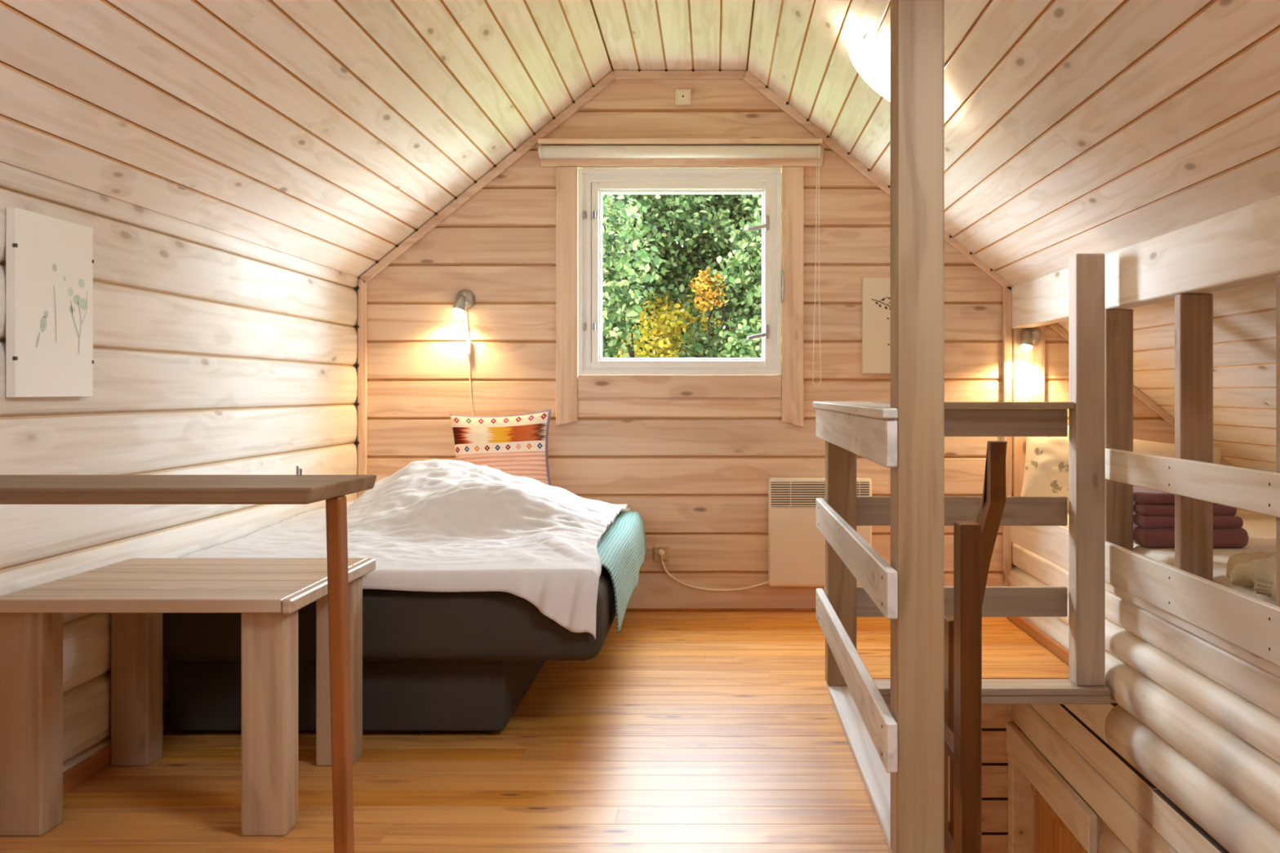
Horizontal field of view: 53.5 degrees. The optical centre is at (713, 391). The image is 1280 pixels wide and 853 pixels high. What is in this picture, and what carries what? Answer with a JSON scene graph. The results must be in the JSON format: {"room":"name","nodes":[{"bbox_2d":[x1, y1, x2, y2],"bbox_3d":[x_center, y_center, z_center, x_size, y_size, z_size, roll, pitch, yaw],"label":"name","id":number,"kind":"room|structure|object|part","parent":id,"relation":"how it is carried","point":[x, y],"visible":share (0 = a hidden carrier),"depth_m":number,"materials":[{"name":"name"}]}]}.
{"room":"attic bedroom","nodes":[
{"label":"attic bedroom","id":0,"kind":"room"},
{"bbox_2d":[0,161,359,772],"bbox_3d":[-1.554,1.300,1.806,0.200,4.000,7.213,0,0,0],"label":"wall","id":1,"kind":"structure","parent":0,"point":[215,353],"depth_m":3.36,"materials":[{"name":"beige wood"}]},
{"bbox_2d":[5,207,93,397],"bbox_3d":[-1.442,-0.183,2.763,0.022,0.390,0.329,0,0,0],"label":"picture","id":2,"kind":"object","parent":1,"relation":"attached to","point":[50,261],"visible":1,"depth_m":2.73,"materials":[{"name":"white paper"}]},
{"bbox_2d":[62,711,168,795],"bbox_3d":[-1.451,0.875,1.782,0.006,0.050,6.763,0,0,0],"label":"baseboard","id":3,"kind":"structure","parent":1,"relation":"attached to","point":[89,767],"depth_m":2.94,"materials":[{"name":"brown wood"}]},
{"bbox_2d":[0,611,1116,852],"bbox_3d":[-0.157,0.930,1.806,2.795,0.060,6.813,0,0,0],"label":"floor","id":4,"kind":"structure","parent":0,"point":[686,731],"depth_m":3.00,"materials":[{"name":"beige wood"}]},
{"bbox_2d":[0,558,375,835],"bbox_3d":[-1.147,0.658,2.848,0.608,0.484,0.639,0,0,0],"label":"table","id":5,"kind":"object","parent":4,"relation":"on","point":[268,593],"visible":0.92,"depth_m":2.59,"materials":[{"name":"beige wood"}]},
{"bbox_3d":[-1.403,0.671,2.604,0.090,0.457,0.088,0,0,0],"label":"leg","id":6,"kind":"part","parent":5,"relation":"part of","materials":[{"name":"beige wood"}]},
{"bbox_3d":[-1.403,0.671,3.084,0.090,0.457,0.088,0,0,0],"label":"leg","id":7,"kind":"part","parent":5,"relation":"part of","materials":[{"name":"beige wood"}]},
{"bbox_3d":[-0.911,0.671,2.604,0.090,0.457,0.088,0,0,0],"label":"leg","id":8,"kind":"part","parent":5,"relation":"part of","materials":[{"name":"beige wood"}]},
{"bbox_3d":[-0.853,0.431,2.848,0.020,0.029,0.639,0,0,0],"label":"trim","id":9,"kind":"part","parent":5,"relation":"part of","materials":[{"name":"beige wood"}]},
{"bbox_3d":[-0.910,0.671,3.084,0.090,0.457,0.088,0,0,0],"label":"leg","id":10,"kind":"part","parent":5,"relation":"part of","materials":[{"name":"beige wood"}]},
{"bbox_2d":[0,475,376,852],"bbox_3d":[-1.034,0.526,2.160,0.838,0.748,0.320,0,0,0],"label":"table","id":11,"kind":"object","parent":4,"relation":"on","point":[14,489],"visible":1,"depth_m":2.14,"materials":[{"name":"brown wood"}]},
{"bbox_2d":[296,466,302,475],"bbox_3d":[-0.752,0.144,2.300,0.010,0.017,0.004,0,0,0],"label":"metal hook","id":12,"kind":"object","parent":11,"relation":"on","point":[297,467],"visible":1,"depth_m":2.30,"materials":[{"name":"grey metal"}]},
{"bbox_3d":[-0.636,0.539,2.163,0.040,0.721,0.045,0,0,0],"label":"leg","id":13,"kind":"part","parent":11,"relation":"part of","materials":[{"name":"orange wood"}]},
{"bbox_2d":[162,507,631,733],"bbox_3d":[-0.860,0.686,4.184,1.149,0.428,1.958,0,0,0],"label":"bed","id":14,"kind":"object","parent":4,"relation":"on","point":[433,661],"visible":0.38,"depth_m":3.29,"materials":[{"name":"grey fabric"}]},
{"bbox_2d":[178,458,627,639],"bbox_3d":[-0.866,0.430,4.075,1.154,0.383,1.841,0,0,0],"label":"duvet","id":15,"kind":"object","parent":14,"relation":"on","point":[434,525],"visible":0.9,"depth_m":3.75,"materials":[{"name":"white fabric"}]},
{"bbox_2d":[449,408,551,485],"bbox_3d":[-0.842,0.263,5.045,0.423,0.385,0.151,0,0,0],"label":"cushion","id":16,"kind":"object","parent":14,"relation":"on","point":[516,445],"visible":0.76,"depth_m":5.00,"materials":[{"name":"fabric"}]},
{"bbox_2d":[596,511,646,633],"bbox_3d":[-0.380,0.564,4.191,0.250,0.194,1.507,0,0,0],"label":"blanket","id":17,"kind":"object","parent":14,"relation":"on","point":[622,548],"visible":0.64,"depth_m":4.04,"materials":[{"name":"fabric"}]},
{"bbox_2d":[826,682,892,852],"bbox_3d":[0.392,0.890,2.690,0.094,0.020,2.380,0,0,0],"label":"trim","id":18,"kind":"structure","parent":4,"relation":"on","point":[877,781],"depth_m":3.06,"materials":[{"name":"white wood"}]},
{"bbox_2d":[890,0,944,852],"bbox_3d":[0.385,-0.132,2.393,0.089,2.024,0.087,0,0,0],"label":"support post","id":19,"kind":"object","parent":18,"relation":"on","point":[917,26],"visible":1,"depth_m":2.35,"materials":[{"name":"grey wood"}]},
{"bbox_2d":[0,0,1279,472],"bbox_3d":[0.401,-0.510,1.881,4.100,1.952,7.363,0,0,0],"label":"ceiling","id":20,"kind":"structure","parent":0,"point":[327,133],"depth_m":3.46,"materials":[{"name":"beige wood"}]},
{"bbox_2d":[847,31,890,102],"bbox_3d":[0.540,-0.954,3.811,0.269,0.216,0.327,0,0,0],"label":"ceiling lamp","id":21,"kind":"object","parent":20,"relation":"attached to","point":[870,59],"visible":0.65,"depth_m":3.73,"materials":[{"name":"white glass"}]},
{"bbox_2d":[355,66,1244,852],"bbox_3d":[0.393,0.850,5.283,4.094,4.900,0.180,0,0,0],"label":"wall","id":22,"kind":"structure","parent":0,"point":[696,472],"depth_m":5.19,"materials":[{"name":"beige wood"}]},
{"bbox_2d":[357,279,367,497],"bbox_3d":[-1.435,0.221,5.182,0.035,1.358,0.022,0,0,0],"label":"trim","id":23,"kind":"structure","parent":22,"relation":"attached to","point":[362,291],"depth_m":5.17,"materials":[{"name":"brown wood"}]},
{"bbox_2d":[452,289,475,416],"bbox_3d":[-1.014,-0.069,5.149,0.090,0.699,0.087,0,0,0],"label":"wall lamp","id":24,"kind":"object","parent":22,"relation":"attached to","point":[464,300],"visible":0.93,"depth_m":5.16,"materials":[{"name":"silver metal"}]},
{"bbox_3d":[-1.032,-0.330,5.133,0.045,0.046,0.046,0,0,0],"label":"bulb","id":25,"kind":"part","parent":24,"relation":"part of","materials":[{"name":"beige glass"}]},
{"bbox_2d":[466,339,471,355],"bbox_3d":[-1.000,-0.180,5.179,0.020,0.068,0.020,0,0,0],"label":"switch","id":26,"kind":"object","parent":24,"relation":"attached to","point":[468,341],"depth_m":5.17,"materials":[{"name":"white plastic"}]},
{"bbox_3d":[-0.992,-0.033,5.185,0.045,0.628,0.005,0,0,0],"label":"cord","id":27,"kind":"part","parent":24,"relation":"part of","materials":[{"name":"beige plastic"}]},
{"bbox_2d":[359,71,616,283],"bbox_3d":[-0.919,-0.876,5.182,1.054,0.870,0.022,0,0,0],"label":"trim","id":28,"kind":"structure","parent":22,"relation":"attached to","point":[610,77],"depth_m":5.17,"materials":[{"name":"brown wood"}]},
{"bbox_2d":[555,166,577,425],"bbox_3d":[-0.600,-0.390,5.183,0.088,1.057,0.020,0,0,0],"label":"trim","id":29,"kind":"structure","parent":22,"relation":"attached to","point":[566,177],"depth_m":5.17,"materials":[{"name":"brown wood"}]},
{"bbox_2d":[653,545,669,560],"bbox_3d":[-0.212,0.661,5.174,0.063,0.066,0.038,0,0,0],"label":"wall socket","id":30,"kind":"object","parent":22,"relation":"attached to","point":[659,550],"visible":1,"depth_m":5.18,"materials":[{"name":"beige plastic"}]},
{"bbox_2d":[577,375,781,397],"bbox_3d":[-0.138,-0.021,5.185,0.834,0.090,0.016,0,0,0],"label":"trim","id":31,"kind":"structure","parent":22,"relation":"attached to","point":[588,386],"depth_m":5.18,"materials":[{"name":"brown wood"}]},
{"bbox_2d":[613,70,746,79],"bbox_3d":[-0.137,-1.296,5.182,0.541,0.035,0.022,0,0,0],"label":"trim","id":32,"kind":"structure","parent":22,"relation":"attached to","point":[620,74],"depth_m":5.17,"materials":[{"name":"brown wood"}]},
{"bbox_2d":[537,138,822,146],"bbox_3d":[-0.133,-1.011,5.150,1.150,0.021,0.084,0,0,0],"label":"trim","id":33,"kind":"structure","parent":22,"relation":"attached to","point":[540,141],"depth_m":5.11,"materials":[{"name":"brown wood"}]},
{"bbox_2d":[577,168,784,375],"bbox_3d":[-0.132,-0.490,5.227,0.843,0.843,0.132,0,0,0],"label":"window","id":34,"kind":"structure","parent":22,"relation":"in","point":[593,183],"depth_m":5.18,"materials":[{"name":"white paint"}]},
{"bbox_2d":[537,145,822,387],"bbox_3d":[-0.135,-0.507,5.138,1.149,0.983,0.054,0,0,0],"label":"roller blind","id":35,"kind":"object","parent":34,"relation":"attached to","point":[544,151],"visible":1,"depth_m":5.12,"materials":[{"name":"beige fabric"}]},
{"bbox_3d":[0.421,-0.491,5.148,0.035,0.952,0.004,0,0,0],"label":"pull chain","id":36,"kind":"part","parent":35,"relation":"part of","materials":[{"name":"white plastic"}]},
{"bbox_2d":[540,142,824,167],"bbox_3d":[-0.129,-0.967,5.179,1.164,0.094,0.028,0,0,0],"label":"trim","id":37,"kind":"structure","parent":22,"relation":"attached to","point":[545,162],"depth_m":5.16,"materials":[{"name":"brown wood"}]},
{"bbox_2d":[675,89,690,105],"bbox_3d":[-0.124,-1.203,5.179,0.062,0.062,0.027,0,0,0],"label":"sensor box","id":38,"kind":"object","parent":22,"relation":"attached to","point":[682,96],"visible":1,"depth_m":5.17,"materials":[{"name":"white plastic"}]},
{"bbox_2d":[626,608,815,611],"bbox_3d":[-0.127,0.894,5.187,2.575,0.012,0.012,0,0,0],"label":"baseboard","id":39,"kind":"structure","parent":22,"relation":"attached to","point":[628,609],"depth_m":5.18,"materials":[{"name":"brown wood"}]},
{"bbox_2d":[660,477,871,591],"bbox_3d":[0.213,0.584,5.156,0.860,0.466,0.074,0,0,0],"label":"heater","id":40,"kind":"object","parent":22,"relation":"attached to","point":[796,546],"visible":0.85,"depth_m":5.13,"materials":[{"name":"beige metal"}]},
{"bbox_3d":[0.022,0.736,5.171,0.477,0.163,0.033,0,0,0],"label":"power cord","id":41,"kind":"part","parent":40,"relation":"part of","materials":[{"name":"beige plastic"}]},
{"bbox_2d":[782,166,803,427],"bbox_3d":[0.325,-0.386,5.183,0.089,1.065,0.020,0,0,0],"label":"trim","id":42,"kind":"structure","parent":22,"relation":"attached to","point":[792,176],"depth_m":5.17,"materials":[{"name":"brown wood"}]},
{"bbox_2d":[862,277,890,373],"bbox_3d":[0.745,-0.269,5.182,0.271,0.391,0.022,0,0,0],"label":"picture","id":43,"kind":"object","parent":22,"relation":"attached to","point":[876,291],"visible":0.57,"depth_m":5.17,"materials":[{"name":"beige paper"}]},
{"bbox_2d":[742,71,1013,291],"bbox_3d":[0.677,-0.858,5.182,1.121,0.905,0.022,0,0,0],"label":"trim","id":44,"kind":"structure","parent":22,"relation":"attached to","point":[749,77],"depth_m":5.17,"materials":[{"name":"brown wood"}]},
{"bbox_2d":[1002,286,1012,586],"bbox_3d":[1.202,0.234,5.182,0.035,1.331,0.022,0,0,0],"label":"trim","id":45,"kind":"structure","parent":22,"relation":"attached to","point":[1006,293],"depth_m":5.17,"materials":[{"name":"brown wood"}]},
{"bbox_2d":[1013,324,1045,496],"bbox_3d":[1.292,0.152,5.185,0.131,0.916,0.016,0,0,0],"label":"trim","id":46,"kind":"structure","parent":22,"relation":"attached to","point":[1036,380],"depth_m":5.18,"materials":[{"name":"brown wood"}]},
{"bbox_2d":[1019,327,1041,401],"bbox_3d":[1.288,0.080,5.133,0.099,0.700,0.087,0,0,0],"label":"wall lamp","id":47,"kind":"object","parent":22,"relation":"attached to","point":[1030,337],"visible":0.76,"depth_m":5.13,"materials":[{"name":"silver metal"}]},
{"bbox_3d":[1.266,-0.183,5.117,0.045,0.046,0.046,0,0,0],"label":"bulb","id":48,"kind":"part","parent":47,"relation":"part of","materials":[{"name":"beige glass"}]},
{"bbox_2d":[1024,390,1029,401],"bbox_3d":[1.277,0.030,5.163,0.020,0.068,0.020,0,0,0],"label":"switch","id":49,"kind":"object","parent":47,"relation":"attached to","point":[1026,393],"depth_m":5.15,"materials":[{"name":"white plastic"}]},
{"bbox_3d":[1.280,0.124,5.169,0.008,0.612,0.005,0,0,0],"label":"cord","id":50,"kind":"part","parent":47,"relation":"part of","materials":[{"name":"beige plastic"}]},
{"bbox_2d":[1047,323,1232,466],"bbox_3d":[1.781,0.043,5.182,0.872,0.714,0.022,0,0,0],"label":"trim","id":51,"kind":"structure","parent":22,"relation":"attached to","point":[1056,327],"depth_m":5.17,"materials":[{"name":"brown wood"}]},
{"bbox_2d":[1007,542,1279,852],"bbox_3d":[1.327,1.957,1.806,0.290,2.686,6.813,0,0,0],"label":"wall","id":52,"kind":"structure","parent":0,"point":[1186,757],"depth_m":3.40,"materials":[{"name":"beige wood"}]},
{"bbox_2d":[872,679,1111,704],"bbox_3d":[0.810,0.904,3.814,0.740,0.048,0.132,0,0,0],"label":"trim","id":53,"kind":"structure","parent":52,"relation":"attached to","point":[994,691],"depth_m":3.76,"materials":[{"name":"grey wood"}]},
{"bbox_2d":[813,253,1105,773],"bbox_3d":[0.740,0.234,3.140,0.860,1.292,1.620,0,0,0],"label":"stair railing","id":54,"kind":"object","parent":53,"relation":"on","point":[868,430],"visible":0.98,"depth_m":3.78,"materials":[{"name":"grey wood"}]},
{"bbox_3d":[0.385,0.467,3.823,0.087,0.824,0.086,0,0,0],"label":"post","id":55,"kind":"part","parent":54,"relation":"part of","materials":[{"name":"grey wood"}]},
{"bbox_3d":[0.329,0.656,3.130,0.022,0.092,1.600,0,0,0],"label":"rail","id":56,"kind":"part","parent":54,"relation":"part of","materials":[{"name":"grey wood"}]},
{"bbox_3d":[0.329,0.375,3.130,0.022,0.090,1.600,0,0,0],"label":"rail","id":57,"kind":"part","parent":54,"relation":"part of","materials":[{"name":"grey wood"}]},
{"bbox_3d":[0.711,0.643,3.877,0.742,0.090,0.021,0,0,0],"label":"rail","id":58,"kind":"part","parent":54,"relation":"part of","materials":[{"name":"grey wood"}]},
{"bbox_3d":[0.711,0.366,3.877,0.742,0.088,0.021,0,0,0],"label":"rail","id":59,"kind":"part","parent":54,"relation":"part of","materials":[{"name":"grey wood"}]},
{"bbox_3d":[0.711,0.096,3.877,0.742,0.085,0.021,0,0,0],"label":"rail","id":60,"kind":"part","parent":54,"relation":"part of","materials":[{"name":"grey wood"}]},
{"bbox_3d":[1.127,0.234,3.823,0.086,1.292,0.086,0,0,0],"label":"post","id":61,"kind":"part","parent":54,"relation":"part of","materials":[{"name":"brown wood"}]},
{"bbox_2d":[1005,616,1068,664],"bbox_3d":[1.175,0.880,4.524,0.019,0.040,1.278,0,0,0],"label":"baseboard","id":62,"kind":"structure","parent":52,"relation":"attached to","point":[1037,633],"depth_m":4.50,"materials":[{"name":"brown wood"}]},
{"bbox_2d":[1006,722,1109,852],"bbox_3d":[1.280,2.317,4.577,0.162,1.925,1.223,0,0,0],"label":"door","id":63,"kind":"structure","parent":52,"relation":"in","point":[1046,815],"depth_m":4.82,"materials":[{"name":"brown wood"}]},
{"bbox_3d":[1.284,2.380,5.144,0.155,1.800,0.087,0,0,0],"label":"jamb casing","id":64,"kind":"part","parent":63,"relation":"part of","materials":[{"name":"brown wood"}]},
{"bbox_3d":[1.286,1.555,4.580,0.020,0.090,1.020,0,0,0],"label":"rail","id":65,"kind":"part","parent":63,"relation":"part of","materials":[{"name":"orange wood"}]},
{"bbox_3d":[0.393,3.340,1.756,4.094,0.120,7.113,0,0,0],"label":"floor","id":66,"kind":"structure","parent":0,"visible":0},
{"bbox_2d":[944,440,1007,852],"bbox_3d":[0.658,1.701,3.270,0.145,3.157,0.540,0,0,0],"label":"ladder","id":67,"kind":"object","parent":66,"relation":"on","point":[974,543],"visible":0.83,"depth_m":3.01,"materials":[{"name":"brown wood"}]},
{"bbox_3d":[0.676,0.406,3.149,0.109,0.566,0.110,0,0,0],"label":"grab handle","id":68,"kind":"part","parent":67,"relation":"part of","materials":[{"name":"brown wood"}]},
{"label":"outside","id":69,"kind":"structure","parent":0,"visible":0},
{"bbox_3d":[0.000,3.727,19.000,28.000,0.899,26.000,0,0,0],"label":"ground","id":70,"kind":"structure","parent":69,"visible":0},
{"bbox_2d":[578,193,669,375],"bbox_3d":[-1.404,0.711,9.487,2.190,6.582,1.892,0,0,0],"label":"tree","id":71,"kind":"object","parent":70,"relation":"on","point":[618,265],"visible":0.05,"depth_m":9.38,"materials":[{"name":"green plant"}]},
{"bbox_2d":[602,240,675,357],"bbox_3d":[-1.703,0.442,13.999,2.974,7.120,2.060,0,0,13],"label":"tree","id":72,"kind":"object","parent":70,"relation":"on","point":[637,323],"visible":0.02,"depth_m":13.98,"materials":[{"name":"green plant"}]},
{"bbox_2d":[606,285,751,357],"bbox_3d":[-0.312,1.516,11.219,1.360,4.974,1.232,0,0,-25],"label":"shrub","id":73,"kind":"object","parent":70,"relation":"on","point":[657,346],"visible":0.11,"depth_m":10.99,"materials":[{"name":"yellow plant"}]},
{"bbox_2d":[602,176,782,357],"bbox_3d":[-0.158,0.743,10.931,2.534,6.519,1.630,0,0,-16],"label":"tree","id":74,"kind":"object","parent":70,"relation":"on","point":[686,220],"visible":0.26,"depth_m":10.56,"materials":[{"name":"green plant"}]},
{"bbox_2d":[614,195,782,355],"bbox_3d":[0.045,0.215,14.533,2.854,7.575,2.186,0,0,-8],"label":"tree","id":75,"kind":"object","parent":70,"relation":"on","point":[692,299],"visible":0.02,"depth_m":14.02,"materials":[{"name":"green plant"}]},
{"bbox_2d":[688,267,729,357],"bbox_3d":[-0.040,1.508,10.454,0.339,4.984,1.104,0,0,0],"label":"tree","id":76,"kind":"object","parent":70,"relation":"on","point":[704,286],"visible":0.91,"depth_m":9.99,"materials":[{"name":"yellow plant"}]},
{"bbox_3d":[-0.062,1.601,10.504,0.062,4.800,1.014,0,0,-6],"label":"stem","id":77,"kind":"part","parent":76,"relation":"part of","materials":[{"name":"black plant"}]},
{"bbox_2d":[666,255,782,377],"bbox_3d":[0.342,1.394,10.646,1.531,5.220,1.341,0,0,25],"label":"shrub","id":78,"kind":"object","parent":70,"relation":"on","point":[701,346],"visible":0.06,"depth_m":10.50,"materials":[{"name":"green plant"}]},
{"bbox_2d":[709,172,782,378],"bbox_3d":[1.086,0.725,9.910,2.123,6.556,2.060,0,0,42],"label":"tree","id":79,"kind":"object","parent":70,"relation":"on","point":[753,348],"visible":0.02,"depth_m":9.74,"materials":[{"name":"green plant"}]},
{"bbox_3d":[1.746,0.647,3.146,0.989,0.066,4.093,0,0,0],"label":"floor","id":80,"kind":"structure","parent":0,"visible":0},
{"bbox_2d":[1009,273,1279,677],"bbox_3d":[1.252,0.178,3.192,0.109,0.868,3.983,0,0,0],"label":"railing","id":81,"kind":"object","parent":80,"relation":"on","point":[1185,594],"visible":0.78,"depth_m":3.31,"materials":[{"name":"brown wood"}]},
{"bbox_3d":[1.210,0.222,2.550,0.022,0.093,2.700,0,0,0],"label":"rail","id":82,"kind":"part","parent":81,"relation":"part of","materials":[{"name":"brown wood"}]},
{"bbox_2d":[1062,510,1275,605],"bbox_3d":[1.760,0.546,3.156,0.899,0.133,4.013,0,0,0],"label":"mattress","id":83,"kind":"object","parent":80,"relation":"on","point":[1260,528],"visible":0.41,"depth_m":3.87,"materials":[{"name":"beige fabric"}]},
{"bbox_2d":[1020,425,1068,509],"bbox_3d":[1.405,0.300,5.050,0.371,0.384,0.149,0,0,11],"label":"pillow","id":84,"kind":"object","parent":83,"relation":"on","point":[1046,473],"visible":0.36,"depth_m":5.01,"materials":[{"name":"beige fabric"}]},
{"bbox_2d":[1133,439,1222,485],"bbox_3d":[1.735,0.328,4.921,0.527,0.334,0.178,0,0,0],"label":"pillow","id":85,"kind":"object","parent":83,"relation":"on","point":[1162,449],"visible":0.12,"depth_m":4.89,"materials":[{"name":"beige fabric"}]},
{"bbox_2d":[1133,485,1248,547],"bbox_3d":[1.478,0.396,4.061,0.324,0.167,0.408,0,0,0],"label":"folded blanket","id":86,"kind":"object","parent":83,"relation":"on","point":[1153,510],"visible":0.43,"depth_m":3.88,"materials":[{"name":"red fabric"}]},
{"bbox_2d":[1226,550,1275,601],"bbox_3d":[1.432,0.436,3.000,0.308,0.087,0.622,0,0,0],"label":"throw","id":87,"kind":"object","parent":83,"relation":"on","point":[1257,570],"visible":0.94,"depth_m":3.08,"materials":[{"name":"beige fabric"}]},
{"bbox_3d":[1.321,0.080,-0.255,0.200,1.040,2.690,0,0,0],"label":"wall","id":88,"kind":"structure","parent":0,"visible":0},
{"bbox_2d":[1011,193,1279,328],"bbox_3d":[1.255,-0.342,3.094,0.072,0.170,4.187,0,0,0],"label":"beam","id":89,"kind":"structure","parent":88,"relation":"attached to","point":[1240,246],"depth_m":3.30,"materials":[{"name":"brown wood"}]}
]}

